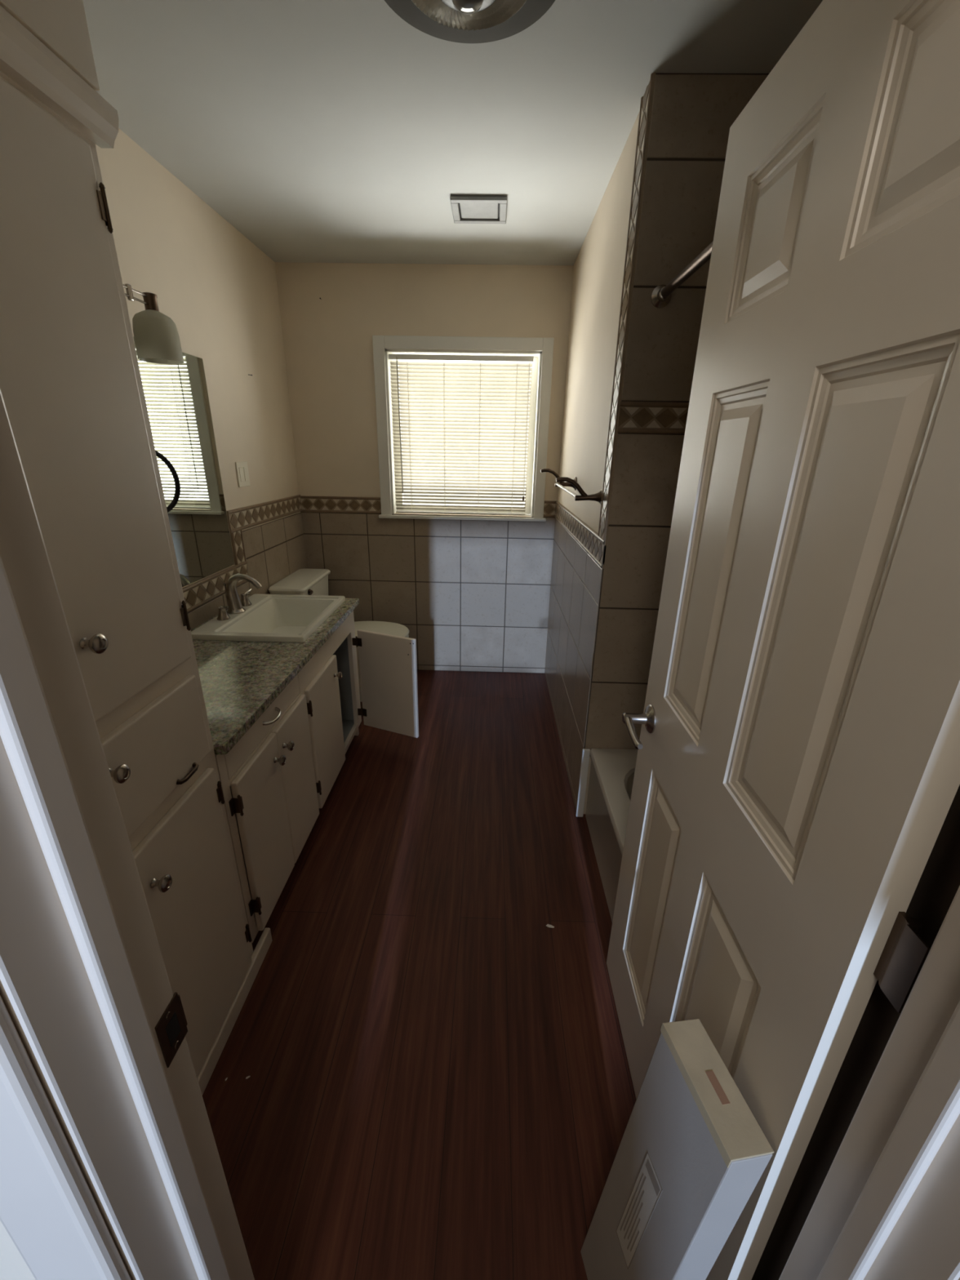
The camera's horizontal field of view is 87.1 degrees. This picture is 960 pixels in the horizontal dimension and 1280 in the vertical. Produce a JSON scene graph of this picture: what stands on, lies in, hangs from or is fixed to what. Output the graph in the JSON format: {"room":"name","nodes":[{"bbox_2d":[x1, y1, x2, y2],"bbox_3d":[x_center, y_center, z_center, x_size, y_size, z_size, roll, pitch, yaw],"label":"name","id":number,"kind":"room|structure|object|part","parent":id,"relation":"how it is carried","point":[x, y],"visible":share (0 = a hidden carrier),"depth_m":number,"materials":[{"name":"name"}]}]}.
{"room":"bathroom","nodes":[
{"label":"bathroom","id":0,"kind":"room"},
{"bbox_2d":[0,1220,35,1279],"bbox_3d":[-0.022,0.149,0.359,2.750,2.440,0.123,1,21,1],"label":"wall","id":1,"kind":"structure","parent":0,"point":[13,1266],"depth_m":0.46,"materials":[{"name":"beige paint"}]},
{"bbox_2d":[0,388,959,1279],"bbox_3d":[0.050,0.307,0.410,0.870,2.110,0.144,1,21,1],"label":"door frame","id":2,"kind":"structure","parent":1,"relation":"attached to","point":[111,1168],"depth_m":0.42,"materials":[{"name":"wood"}]},
{"bbox_3d":[-0.351,0.320,0.358,0.072,2.110,0.017,1,21,1],"label":"casing","id":3,"kind":"part","parent":2,"relation":"part of","materials":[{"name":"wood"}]},
{"bbox_3d":[-0.311,0.392,0.509,0.006,0.060,0.037,0,21,-3],"label":"strike plate","id":4,"kind":"part","parent":2,"relation":"part of","materials":[{"name":"brown metal"}]},
{"bbox_2d":[606,0,959,1279],"bbox_3d":[0.414,0.200,0.846,0.167,1.994,0.774,1,21,1],"label":"door","id":5,"kind":"structure","parent":1,"relation":"in","point":[796,784],"depth_m":0.62,"materials":[{"name":"wood"}]},
{"bbox_3d":[0.346,0.208,1.144,0.019,0.028,0.118,1,21,1],"label":"lever","id":6,"kind":"part","parent":5,"relation":"part of","materials":[{"name":"silver metal"}]},
{"bbox_3d":[0.371,0.185,1.192,0.066,0.068,0.068,1,21,1],"label":"handle","id":7,"kind":"part","parent":5,"relation":"part of","materials":[{"name":"silver metal"}]},
{"bbox_2d":[95,128,306,630],"bbox_3d":[-1.249,-0.404,1.772,0.132,2.440,3.092,1,21,1],"label":"wall","id":8,"kind":"structure","parent":0,"point":[219,290],"depth_m":2.32,"materials":[{"name":"beige paint"}]},
{"bbox_2d":[122,284,184,364],"bbox_3d":[-1.092,-0.940,1.387,0.191,0.230,0.664,1,21,1],"label":"vanity light","id":9,"kind":"object","parent":8,"relation":"attached to","point":[156,335],"visible":0.34,"depth_m":1.61,"materials":[{"name":"white glass"}]},
{"bbox_3d":[-1.062,-0.987,1.359,0.012,0.042,0.542,1,21,1],"label":"rail","id":10,"kind":"part","parent":9,"relation":"part of","materials":[{"name":"silver metal"}]},
{"bbox_2d":[142,292,159,311],"bbox_3d":[-1.055,-1.082,1.617,0.042,0.049,0.042,1,21,1],"label":"socket","id":11,"kind":"object","parent":9,"relation":"attached to","point":[151,304],"depth_m":1.60,"materials":[{"name":"brown metal"}]},
{"bbox_3d":[-1.057,-0.992,1.651,0.132,0.144,0.132,1,21,1],"label":"lamp shade","id":12,"kind":"part","parent":9,"relation":"part of","materials":[{"name":"white glass"}]},
{"bbox_2d":[133,336,234,586],"bbox_3d":[-1.189,-0.568,1.726,0.006,0.875,1.166,1,21,1],"label":"mirror","id":13,"kind":"object","parent":8,"relation":"attached to","point":[176,395],"visible":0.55,"depth_m":2.05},
{"bbox_2d":[235,461,250,487],"bbox_3d":[-1.167,-0.817,2.488,0.008,0.116,0.118,1,21,1],"label":"light switch","id":14,"kind":"object","parent":8,"relation":"attached to","point":[242,468],"visible":1,"depth_m":2.48,"materials":[{"name":"plastic"}]},
{"bbox_2d":[202,670,635,1279],"bbox_3d":[-0.024,1.067,1.528,2.750,0.100,4.810,1,21,1],"label":"floor","id":15,"kind":"structure","parent":0,"point":[439,1086],"depth_m":1.39,"materials":[{"name":"red wood"}]},
{"bbox_2d":[0,0,271,1095],"bbox_3d":[-0.921,-0.039,0.818,0.598,2.437,0.810,1,21,1],"label":"linen cabinet","id":16,"kind":"object","parent":15,"relation":"on","point":[71,386],"visible":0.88,"depth_m":0.87,"materials":[{"name":"wood"}]},
{"bbox_3d":[-0.645,-0.968,0.420,0.025,0.407,0.732,1,21,1],"label":"panel","id":17,"kind":"part","parent":16,"relation":"part of","materials":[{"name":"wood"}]},
{"bbox_3d":[-0.642,-0.750,0.508,0.040,0.072,0.744,1,21,1],"label":"crown molding","id":18,"kind":"part","parent":16,"relation":"part of","materials":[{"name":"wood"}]},
{"bbox_3d":[-0.639,0.006,0.835,0.033,0.033,0.033,1,21,1],"label":"knob","id":19,"kind":"part","parent":16,"relation":"part of","materials":[{"name":"silver metal"}]},
{"bbox_3d":[-0.657,-0.331,0.836,0.019,0.909,0.318,1,21,1],"label":"door","id":20,"kind":"part","parent":16,"relation":"part of","materials":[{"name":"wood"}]},
{"bbox_3d":[-0.644,0.237,0.896,0.033,0.033,0.033,1,21,1],"label":"knob","id":21,"kind":"part","parent":16,"relation":"part of","materials":[{"name":"silver metal"}]},
{"bbox_3d":[-0.667,0.231,1.047,0.019,0.208,0.318,1,21,1],"label":"drawer","id":22,"kind":"part","parent":16,"relation":"part of","materials":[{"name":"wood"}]},
{"bbox_3d":[-0.648,0.494,1.025,0.033,0.033,0.033,1,21,1],"label":"knob","id":23,"kind":"part","parent":16,"relation":"part of","materials":[{"name":"silver metal"}]},
{"bbox_2d":[155,449,180,512],"bbox_3d":[-0.733,-0.347,1.080,0.148,0.167,0.062,1,21,1],"label":"towel ring","id":24,"kind":"object","parent":16,"relation":"attached to","point":[177,484],"visible":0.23,"depth_m":1.10,"materials":[{"name":"black metal"}]},
{"bbox_3d":[-0.651,0.298,1.128,0.017,0.014,0.075,1,21,1],"label":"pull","id":25,"kind":"part","parent":16,"relation":"part of","materials":[{"name":"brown metal"}]},
{"bbox_3d":[-0.675,0.685,1.218,0.019,0.674,0.318,1,21,1],"label":"door","id":26,"kind":"part","parent":16,"relation":"part of","materials":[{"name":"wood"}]},
{"bbox_2d":[214,610,418,942],"bbox_3d":[-0.761,0.407,2.047,0.874,0.743,1.335,1,21,1],"label":"vanity cabinet","id":27,"kind":"object","parent":15,"relation":"on","point":[276,780],"visible":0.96,"depth_m":1.85,"materials":[{"name":"wood"}]},
{"bbox_3d":[-0.677,0.247,1.591,0.020,0.085,0.531,1,21,1],"label":"drawer","id":28,"kind":"part","parent":27,"relation":"part of","materials":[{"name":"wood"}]},
{"bbox_3d":[-0.666,0.595,1.579,0.019,0.542,0.266,1,21,1],"label":"door","id":29,"kind":"part","parent":27,"relation":"part of","materials":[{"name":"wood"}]},
{"bbox_3d":[-0.653,0.242,1.598,0.032,0.017,0.109,1,21,1],"label":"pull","id":30,"kind":"part","parent":27,"relation":"part of","materials":[{"name":"silver metal"}]},
{"bbox_2d":[190,595,359,754],"bbox_3d":[-0.912,0.036,1.925,0.565,0.030,1.362,1,21,1],"label":"countertop","id":31,"kind":"structure","parent":27,"relation":"on","point":[240,680],"depth_m":1.69,"materials":[{"name":"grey stone"}]},
{"bbox_2d":[217,573,262,620],"bbox_3d":[-1.075,-0.207,2.211,0.198,0.174,0.232,-15,26,-36],"label":"faucet","id":32,"kind":"object","parent":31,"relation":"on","point":[235,605],"visible":1,"depth_m":2.19,"materials":[{"name":"silver metal"}]},
{"bbox_3d":[-1.085,-0.135,2.109,0.042,0.022,0.053,1,21,1],"label":"lever","id":33,"kind":"part","parent":32,"relation":"part of","materials":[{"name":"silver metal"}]},
{"bbox_3d":[-1.090,-0.116,2.138,0.052,0.055,0.052,1,21,1],"label":"handle","id":34,"kind":"part","parent":32,"relation":"part of","materials":[{"name":"silver metal"}]},
{"bbox_3d":[-1.078,-0.221,2.338,0.042,0.022,0.053,1,21,1],"label":"lever","id":35,"kind":"part","parent":32,"relation":"part of","materials":[{"name":"silver metal"}]},
{"bbox_3d":[-1.084,-0.188,2.329,0.052,0.055,0.052,1,21,1],"label":"handle","id":36,"kind":"part","parent":32,"relation":"part of","materials":[{"name":"silver metal"}]},
{"bbox_2d":[191,593,345,642],"bbox_3d":[-0.909,-0.052,2.266,0.460,0.148,0.600,1,21,1],"label":"sink","id":37,"kind":"object","parent":31,"relation":"in","point":[289,618],"visible":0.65,"depth_m":2.35,"materials":[{"name":"ceramic"}]},
{"bbox_3d":[-0.635,0.381,1.600,0.033,0.033,0.033,1,21,1],"label":"knob","id":38,"kind":"part","parent":27,"relation":"part of","materials":[{"name":"silver metal"}]},
{"bbox_3d":[-0.632,0.349,1.666,0.033,0.033,0.033,1,21,1],"label":"knob","id":39,"kind":"part","parent":27,"relation":"part of","materials":[{"name":"silver metal"}]},
{"bbox_3d":[-0.659,0.500,1.832,0.019,0.542,0.268,1,21,1],"label":"door","id":40,"kind":"part","parent":27,"relation":"part of","materials":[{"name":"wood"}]},
{"bbox_3d":[-0.650,0.380,2.150,0.019,0.542,0.356,1,21,1],"label":"door","id":41,"kind":"part","parent":27,"relation":"part of","materials":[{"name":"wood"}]},
{"bbox_3d":[-0.618,0.153,2.196,0.033,0.033,0.033,1,21,1],"label":"knob","id":42,"kind":"part","parent":27,"relation":"part of","materials":[{"name":"silver metal"}]},
{"bbox_3d":[-0.466,0.226,2.570,0.330,0.542,0.019,9,22,21],"label":"door","id":43,"kind":"part","parent":27,"relation":"part of","materials":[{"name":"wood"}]},
{"bbox_2d":[268,568,408,702],"bbox_3d":[-0.803,-0.008,3.123,0.732,0.762,0.516,1,21,1],"label":"toilet","id":44,"kind":"object","parent":15,"relation":"on","point":[305,581],"visible":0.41,"depth_m":3.06,"materials":[{"name":"ceramic"}]},
{"bbox_3d":[-1.069,-0.182,3.066,0.191,0.351,0.490,1,21,1],"label":"tank","id":45,"kind":"part","parent":44,"relation":"part of","materials":[{"name":"ceramic"}]},
{"bbox_3d":[-1.060,-0.359,2.999,0.205,0.026,0.516,1,21,1],"label":"tank lid","id":46,"kind":"part","parent":44,"relation":"part of","materials":[{"name":"ceramic"}]},
{"bbox_3d":[-0.963,-0.267,2.860,0.027,0.034,0.073,1,21,1],"label":"flush lever","id":47,"kind":"part","parent":44,"relation":"part of","materials":[{"name":"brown metal"}]},
{"bbox_3d":[-0.685,-0.052,3.103,0.498,0.021,0.386,1,21,1],"label":"lid","id":48,"kind":"part","parent":44,"relation":"part of","materials":[{"name":"plastic"}]},
{"bbox_3d":[-0.709,0.162,3.185,0.532,0.403,0.368,1,21,1],"label":"bowl","id":49,"kind":"part","parent":44,"relation":"part of","materials":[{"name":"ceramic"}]},
{"bbox_2d":[585,748,637,921],"bbox_3d":[0.805,0.855,1.496,0.744,0.344,1.367,1,21,1],"label":"bathtub","id":50,"kind":"object","parent":15,"relation":"on","point":[611,775],"visible":0.09,"depth_m":1.87,"materials":[{"name":"ceramic"}]},
{"bbox_2d":[580,1018,773,1279],"bbox_3d":[0.288,0.932,0.822,0.140,0.659,0.166,-3,21,-10],"label":"cardboard box","id":51,"kind":"object","parent":15,"relation":"on","point":[692,1153],"visible":1,"depth_m":0.74,"materials":[{"name":"cardboard"}]},
{"bbox_2d":[275,262,573,673],"bbox_3d":[0.059,-0.938,3.256,2.750,2.440,0.152,1,21,1],"label":"wall","id":52,"kind":"structure","parent":0,"point":[473,595],"depth_m":3.17,"materials":[{"name":"beige paint"}]},
{"bbox_2d":[372,335,554,521],"bbox_3d":[-0.103,-1.274,3.116,1.066,1.022,0.185,1,21,1],"label":"window","id":53,"kind":"structure","parent":52,"relation":"in","point":[542,348],"depth_m":3.03,"materials":[{"name":"wood"}]},
{"bbox_2d":[388,354,533,515],"bbox_3d":[-0.119,-1.238,3.106,0.848,0.907,0.043,1,21,1],"label":"window blind","id":54,"kind":"object","parent":53,"relation":"attached to","point":[480,358],"visible":1,"depth_m":3.09,"materials":[{"name":"plastic"}]},
{"bbox_3d":[-0.434,-1.237,3.123,0.002,0.876,0.027,1,21,1],"label":"ladder cord","id":55,"kind":"part","parent":54,"relation":"part of","materials":[{"name":"white fabric"}]},
{"bbox_3d":[-0.219,-1.231,3.119,0.002,0.876,0.027,1,21,1],"label":"ladder cord","id":56,"kind":"part","parent":54,"relation":"part of","materials":[{"name":"white fabric"}]},
{"bbox_3d":[-0.126,-0.821,3.271,0.836,0.011,0.024,1,21,1],"label":"rail","id":57,"kind":"part","parent":54,"relation":"part of","materials":[{"name":"plastic"}]},
{"bbox_3d":[-0.004,-1.226,3.115,0.002,0.876,0.027,1,21,1],"label":"ladder cord","id":58,"kind":"part","parent":54,"relation":"part of","materials":[{"name":"white fabric"}]},
{"bbox_3d":[0.211,-1.220,3.111,0.002,0.876,0.027,1,21,1],"label":"ladder cord","id":59,"kind":"part","parent":54,"relation":"part of","materials":[{"name":"white fabric"}]},
{"bbox_3d":[0.284,-1.271,3.071,0.006,0.771,0.004,1,21,1],"label":"lift cord","id":60,"kind":"part","parent":54,"relation":"part of","materials":[{"name":"white fabric"}]},
{"bbox_3d":[-0.112,-0.791,3.255,1.066,0.019,0.105,1,21,1],"label":"sill","id":61,"kind":"part","parent":53,"relation":"part of","materials":[{"name":"wood"}]},
{"bbox_3d":[-0.101,-1.274,3.189,0.884,0.914,0.030,1,21,1],"label":"sash","id":62,"kind":"part","parent":53,"relation":"part of","materials":[{"name":"wood"}]},
{"bbox_2d":[82,0,822,265],"bbox_3d":[0.020,-1.311,0.635,2.750,0.100,4.810,1,21,1],"label":"ceiling","id":63,"kind":"structure","parent":0,"point":[319,131],"depth_m":1.50,"materials":[{"name":"white paint"}]},
{"bbox_2d":[384,0,555,43],"bbox_3d":[-0.023,-1.289,0.943,0.380,0.158,0.380,1,21,1],"label":"ceiling light","id":64,"kind":"object","parent":63,"relation":"attached to","point":[462,21],"visible":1,"depth_m":1.04,"materials":[{"name":"silver glass"}]},
{"bbox_3d":[-0.024,-1.254,0.957,0.372,0.025,0.372,1,21,1],"label":"ribbed glass","id":65,"kind":"part","parent":64,"relation":"part of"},
{"bbox_2d":[449,195,507,223],"bbox_3d":[-0.003,-1.809,2.126,0.230,0.015,0.228,1,21,1],"label":"ceiling vent","id":66,"kind":"object","parent":63,"relation":"in","point":[465,209],"visible":1,"depth_m":2.11,"materials":[{"name":"grey plastic"}]},
{"bbox_3d":[-0.003,-1.807,2.120,0.158,0.008,0.152,1,21,1],"label":"plate","id":67,"kind":"part","parent":66,"relation":"part of","materials":[{"name":"grey plastic"}]},
{"bbox_2d":[544,72,656,813],"bbox_3d":[0.501,-0.639,2.483,0.087,2.440,1.505,1,21,1],"label":"wall","id":68,"kind":"structure","parent":0,"point":[604,265],"depth_m":2.13,"materials":[{"name":"beige paint"}]},
{"bbox_2d":[540,468,602,504],"bbox_3d":[0.377,-0.669,2.176,0.180,0.109,0.728,1,21,1],"label":"towel bar","id":69,"kind":"object","parent":68,"relation":"attached to","point":[571,482],"visible":0.97,"depth_m":1.87,"materials":[{"name":"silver metal"}]},
{"bbox_3d":[0.422,-0.771,2.489,0.106,0.066,0.066,1,21,1],"label":"post","id":70,"kind":"part","parent":69,"relation":"part of","materials":[{"name":"brown metal"}]},
{"bbox_3d":[0.405,-0.531,1.873,0.106,0.066,0.066,1,21,1],"label":"post","id":71,"kind":"part","parent":69,"relation":"part of","materials":[{"name":"brown metal"}]},
{"bbox_2d":[583,72,768,756],"bbox_3d":[0.886,-0.384,1.823,0.877,2.440,0.122,1,21,1],"label":"wall","id":72,"kind":"structure","parent":0,"point":[693,115],"depth_m":1.60,"materials":[{"name":"beige tile"}]},
{"bbox_2d":[575,748,590,817],"bbox_3d":[0.436,0.610,2.140,0.030,0.339,0.012,1,21,1],"label":"trim","id":73,"kind":"structure","parent":72,"relation":"attached to","point":[586,752],"depth_m":2.13,"materials":[{"name":"white wood"}]},
{"bbox_2d":[650,240,713,308],"bbox_3d":[0.529,-0.796,0.882,0.060,0.060,1.377,1,21,1],"label":"shower rod","id":74,"kind":"object","parent":72,"relation":"attached to","point":[661,295],"visible":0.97,"depth_m":1.37,"materials":[{"name":"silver metal"}]},
{"bbox_2d":[751,784,959,1279],"bbox_3d":[0.819,0.133,0.442,0.732,2.440,0.084,1,21,1],"label":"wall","id":75,"kind":"structure","parent":0,"point":[939,883],"depth_m":0.60,"materials":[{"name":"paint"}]}
]}

